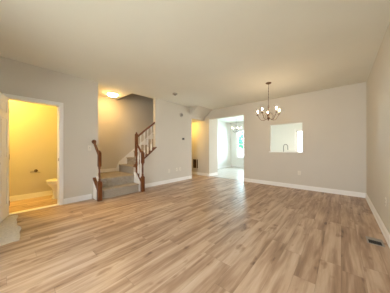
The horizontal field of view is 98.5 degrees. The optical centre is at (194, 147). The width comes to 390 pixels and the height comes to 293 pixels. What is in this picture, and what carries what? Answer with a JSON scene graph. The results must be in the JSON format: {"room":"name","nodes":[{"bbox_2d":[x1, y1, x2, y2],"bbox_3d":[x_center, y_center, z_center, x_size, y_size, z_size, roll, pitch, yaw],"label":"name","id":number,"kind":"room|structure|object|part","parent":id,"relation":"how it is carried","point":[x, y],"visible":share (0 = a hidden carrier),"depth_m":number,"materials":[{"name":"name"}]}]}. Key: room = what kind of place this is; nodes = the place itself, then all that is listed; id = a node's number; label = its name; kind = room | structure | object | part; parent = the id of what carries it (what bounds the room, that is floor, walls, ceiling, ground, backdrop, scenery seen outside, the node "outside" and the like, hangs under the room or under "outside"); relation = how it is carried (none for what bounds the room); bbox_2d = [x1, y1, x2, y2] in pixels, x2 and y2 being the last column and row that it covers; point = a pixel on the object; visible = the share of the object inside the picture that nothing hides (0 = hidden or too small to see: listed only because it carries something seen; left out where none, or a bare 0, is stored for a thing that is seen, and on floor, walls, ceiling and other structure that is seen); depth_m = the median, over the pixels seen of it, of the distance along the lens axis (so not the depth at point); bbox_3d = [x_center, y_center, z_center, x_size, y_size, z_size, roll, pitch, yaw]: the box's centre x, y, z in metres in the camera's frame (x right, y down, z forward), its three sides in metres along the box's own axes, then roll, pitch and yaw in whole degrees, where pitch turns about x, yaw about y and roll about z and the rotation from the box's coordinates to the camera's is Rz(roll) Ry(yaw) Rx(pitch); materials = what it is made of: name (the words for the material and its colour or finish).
{"room":"empty living room","nodes":[
{"label":"empty living room","id":0,"kind":"room"},
{"bbox_2d":[9,93,152,195],"bbox_3d":[-2.289,-1.430,5.766,0.120,5.200,7.300,0,0,41],"label":"wall","id":1,"kind":"structure","parent":0,"point":[32,127],"depth_m":4.16,"materials":[{"name":"paint"}]},
{"bbox_2d":[9,190,52,201],"bbox_3d":[-3.507,1.113,3.519,0.990,0.115,2.070,0,0,41],"label":"baseboard","id":2,"kind":"structure","parent":1,"relation":"attached to","point":[44,193],"depth_m":3.90,"materials":[{"name":"white wood"}]},
{"bbox_2d":[98,168,116,172],"bbox_3d":[-2.796,0.692,5.080,0.014,0.103,1.000,0,0,41],"label":"baseboard","id":3,"kind":"structure","parent":1,"relation":"attached to","point":[110,169],"depth_m":5.19,"materials":[{"name":"white wood"}]},
{"bbox_2d":[0,56,203,203],"bbox_3d":[-2.062,-0.190,4.343,0.110,2.720,7.350,0,0,41],"label":"wall","id":4,"kind":"structure","parent":0,"point":[78,96],"depth_m":3.77,"materials":[{"name":"paint"}]},
{"bbox_2d":[0,92,9,222],"bbox_3d":[-3.029,0.146,2.600,0.175,2.015,0.710,0,0,-34],"label":"door","id":5,"kind":"structure","parent":4,"relation":"in","point":[4,100],"depth_m":2.74,"materials":[{"name":"white wood"}]},
{"bbox_2d":[2,93,62,215],"bbox_3d":[-3.044,0.119,3.207,0.138,2.102,0.830,0,0,41],"label":"trim","id":6,"kind":"structure","parent":4,"relation":"attached to","point":[11,97],"depth_m":3.44,"materials":[{"name":"white wood"}]},
{"bbox_2d":[9,204,58,214],"bbox_3d":[-3.047,1.164,3.209,0.110,0.012,0.706,0,0,41],"label":"trim","id":7,"kind":"structure","parent":4,"relation":"attached to","point":[27,210],"depth_m":3.16,"materials":[{"name":"beige wood"}]},
{"bbox_2d":[64,175,191,203],"bbox_3d":[-2.270,1.113,4.001,0.024,0.115,6.560,0,0,41],"label":"baseboard","id":8,"kind":"structure","parent":4,"relation":"attached to","point":[88,196],"depth_m":4.96,"materials":[{"name":"white wood"}]},
{"bbox_2d":[190,105,211,117],"bbox_3d":[0.258,-1.410,6.600,0.430,0.280,0.900,0,0,41],"label":"soffit","id":9,"kind":"object","parent":4,"relation":"attached to","point":[199,111],"depth_m":6.51,"materials":[{"name":"paint"}]},
{"bbox_2d":[0,167,389,292],"bbox_3d":[0.218,1.230,4.846,7.170,0.120,11.500,0,0,41],"label":"floor","id":10,"kind":"structure","parent":0,"point":[198,234],"depth_m":2.06,"materials":[{"name":"brown wood"}]},
{"bbox_2d":[0,215,20,245],"bbox_3d":[-3.122,1.164,2.010,1.250,0.010,1.436,0,0,41],"label":"rug","id":11,"kind":"object","parent":10,"relation":"on","point":[9,229],"visible":0.93,"depth_m":2.37,"materials":[{"name":"fabric"}]},
{"bbox_2d":[46,178,56,198],"bbox_3d":[-3.126,0.792,4.026,0.440,0.755,0.665,0,0,41],"label":"toilet","id":12,"kind":"object","parent":10,"relation":"on","point":[52,183],"visible":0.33,"depth_m":3.81,"materials":[{"name":"ceramic"}]},
{"bbox_2d":[92,140,101,200],"bbox_3d":[-2.230,0.487,3.812,0.355,1.365,0.108,0,0,41],"label":"stair railing","id":13,"kind":"object","parent":10,"relation":"on","point":[97,186],"visible":1,"depth_m":3.72,"materials":[{"name":"brown wood"}]},
{"bbox_3d":[-2.257,0.945,3.837,0.260,0.450,0.040,0,0,41],"label":"panel","id":14,"kind":"part","parent":13,"relation":"part of","materials":[{"name":"white wood"}]},
{"bbox_3d":[-2.253,0.815,3.833,0.294,0.258,0.062,0,0,41],"label":"shoe rail","id":15,"kind":"part","parent":13,"relation":"part of","materials":[{"name":"brown wood"}]},
{"bbox_3d":[-2.243,0.016,3.821,0.277,0.308,0.050,0,0,40],"label":"handrail","id":16,"kind":"part","parent":13,"relation":"part of","materials":[{"name":"brown wood"}]},
{"bbox_3d":[-2.122,0.613,3.732,0.086,1.115,0.086,0,0,41],"label":"newel post","id":17,"kind":"part","parent":13,"relation":"part of","materials":[{"name":"brown wood"}]},
{"bbox_2d":[96,133,152,198],"bbox_3d":[-1.019,-0.440,6.090,1.372,3.219,4.945,0,0,41],"label":"staircase","id":18,"kind":"structure","parent":10,"relation":"on","point":[122,181],"depth_m":4.53,"materials":[{"name":"carpet"}]},
{"bbox_2d":[133,122,156,191],"bbox_3d":[-1.353,0.181,4.898,0.491,1.978,0.720,0,0,41],"label":"stair railing","id":19,"kind":"object","parent":18,"relation":"attached to","point":[143,155],"visible":0.99,"depth_m":4.72,"materials":[{"name":"brown wood"}]},
{"bbox_3d":[-1.658,0.146,4.761,0.085,1.192,0.085,0,0,41],"label":"newel post","id":20,"kind":"part","parent":19,"relation":"part of","materials":[{"name":"brown wood"}]},
{"bbox_3d":[-1.408,0.625,4.523,0.082,1.090,0.082,0,0,41],"label":"newel post","id":21,"kind":"part","parent":19,"relation":"part of","materials":[{"name":"brown wood"}]},
{"bbox_3d":[-1.481,0.252,5.011,0.150,0.582,0.718,0,0,41],"label":"shoe rail","id":22,"kind":"part","parent":19,"relation":"part of","materials":[{"name":"brown wood"}]},
{"bbox_3d":[-1.453,-0.554,5.020,0.050,0.507,0.604,0,0,41],"label":"handrail","id":23,"kind":"part","parent":19,"relation":"part of","materials":[{"name":"brown wood"}]},
{"bbox_2d":[365,236,384,246],"bbox_3d":[2.248,1.167,2.101,0.150,0.006,0.205,0,0,41],"label":"floor vent","id":24,"kind":"object","parent":10,"relation":"in","point":[370,240],"visible":1,"depth_m":2.09,"materials":[{"name":"grey plastic"}]},
{"bbox_2d":[0,0,389,122],"bbox_3d":[0.595,-1.625,4.518,6.170,0.150,11.500,0,0,41],"label":"ceiling","id":25,"kind":"structure","parent":0,"point":[213,54],"depth_m":2.47,"materials":[{"name":"paint"}]},
{"bbox_2d":[107,92,118,96],"bbox_3d":[-2.349,-1.500,4.798,0.306,0.100,0.306,0,0,41],"label":"flush ceiling light","id":26,"kind":"object","parent":25,"relation":"attached to","point":[112,94],"visible":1,"depth_m":4.71,"materials":[{"name":"white glass"}]},
{"bbox_2d":[256,82,279,120],"bbox_3d":[1.733,-1.103,4.013,0.524,0.895,0.538,0,0,41],"label":"chandelier","id":27,"kind":"object","parent":25,"relation":"hanging from","point":[267,83],"visible":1,"depth_m":4.00,"materials":[{"name":"brown metal"}]},
{"bbox_2d":[211,119,217,172],"bbox_3d":[0.411,-0.190,7.560,1.100,2.720,0.510,0,0,41],"label":"wall","id":28,"kind":"structure","parent":0,"point":[214,123],"depth_m":7.21,"materials":[{"name":"paint"}]},
{"bbox_2d":[218,120,230,166],"bbox_3d":[1.029,-0.190,9.202,0.120,2.720,3.800,0,0,41],"label":"wall","id":29,"kind":"structure","parent":0,"point":[224,128],"depth_m":9.93,"materials":[{"name":"paint"}]},
{"bbox_2d":[231,122,301,165],"bbox_3d":[4.414,-0.190,8.698,5.650,2.720,0.120,0,0,41],"label":"wall","id":30,"kind":"structure","parent":0,"point":[282,134],"depth_m":8.73,"materials":[{"name":"paint"}]},
{"bbox_2d":[236,129,243,158],"bbox_3d":[3.129,-0.230,9.758,1.660,1.740,0.135,0,0,41],"label":"window","id":31,"kind":"structure","parent":30,"relation":"in","point":[242,130],"depth_m":10.23,"materials":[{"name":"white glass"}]},
{"bbox_2d":[294,129,301,151],"bbox_3d":[5.526,0.120,7.699,1.700,2.100,0.108,0,0,41],"label":"door","id":32,"kind":"structure","parent":30,"relation":"in","point":[296,131],"depth_m":8.18,"materials":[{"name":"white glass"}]},
{"bbox_2d":[192,82,366,192],"bbox_3d":[1.393,-0.190,6.289,7.050,2.720,0.120,0,0,41],"label":"wall","id":33,"kind":"structure","parent":0,"point":[333,120],"depth_m":4.64,"materials":[{"name":"paint"}]},
{"bbox_2d":[193,159,198,168],"bbox_3d":[0.025,0.690,7.391,0.330,0.430,0.012,0,0,41],"label":"air vent","id":34,"kind":"object","parent":33,"relation":"in","point":[195,161],"visible":1,"depth_m":7.35,"materials":[{"name":"brown plastic"}]},
{"bbox_2d":[192,165,365,197],"bbox_3d":[2.592,1.113,7.669,7.050,0.115,3.824,0,0,41],"label":"baseboard","id":35,"kind":"structure","parent":33,"relation":"attached to","point":[319,189],"depth_m":4.86,"materials":[{"name":"white wood"}]},
{"bbox_2d":[367,22,389,233],"bbox_3d":[2.878,-0.190,2.533,0.120,2.720,11.500,0,0,41],"label":"wall","id":36,"kind":"structure","parent":0,"point":[378,81],"depth_m":2.54,"materials":[{"name":"paint"}]},
{"bbox_2d":[365,193,389,247],"bbox_3d":[1.593,1.113,1.165,0.024,0.115,7.350,0,0,41],"label":"baseboard","id":37,"kind":"structure","parent":36,"relation":"attached to","point":[382,227],"depth_m":2.50,"materials":[{"name":"white wood"}]},
{"label":"outside","id":38,"kind":"structure","parent":0,"visible":0},
{"bbox_3d":[2.427,1.545,5.840,24.000,0.250,40.000,0,0,41],"label":"ground","id":39,"kind":"structure","parent":38,"visible":0},
{"bbox_2d":[238,132,243,148],"bbox_3d":[4.133,-0.644,13.908,3.105,4.136,3.141,0,0,41],"label":"leafy tree","id":40,"kind":"object","parent":39,"relation":"on","point":[240,140],"visible":0.06,"depth_m":13.14,"materials":[{"name":"green plant"}]}
]}

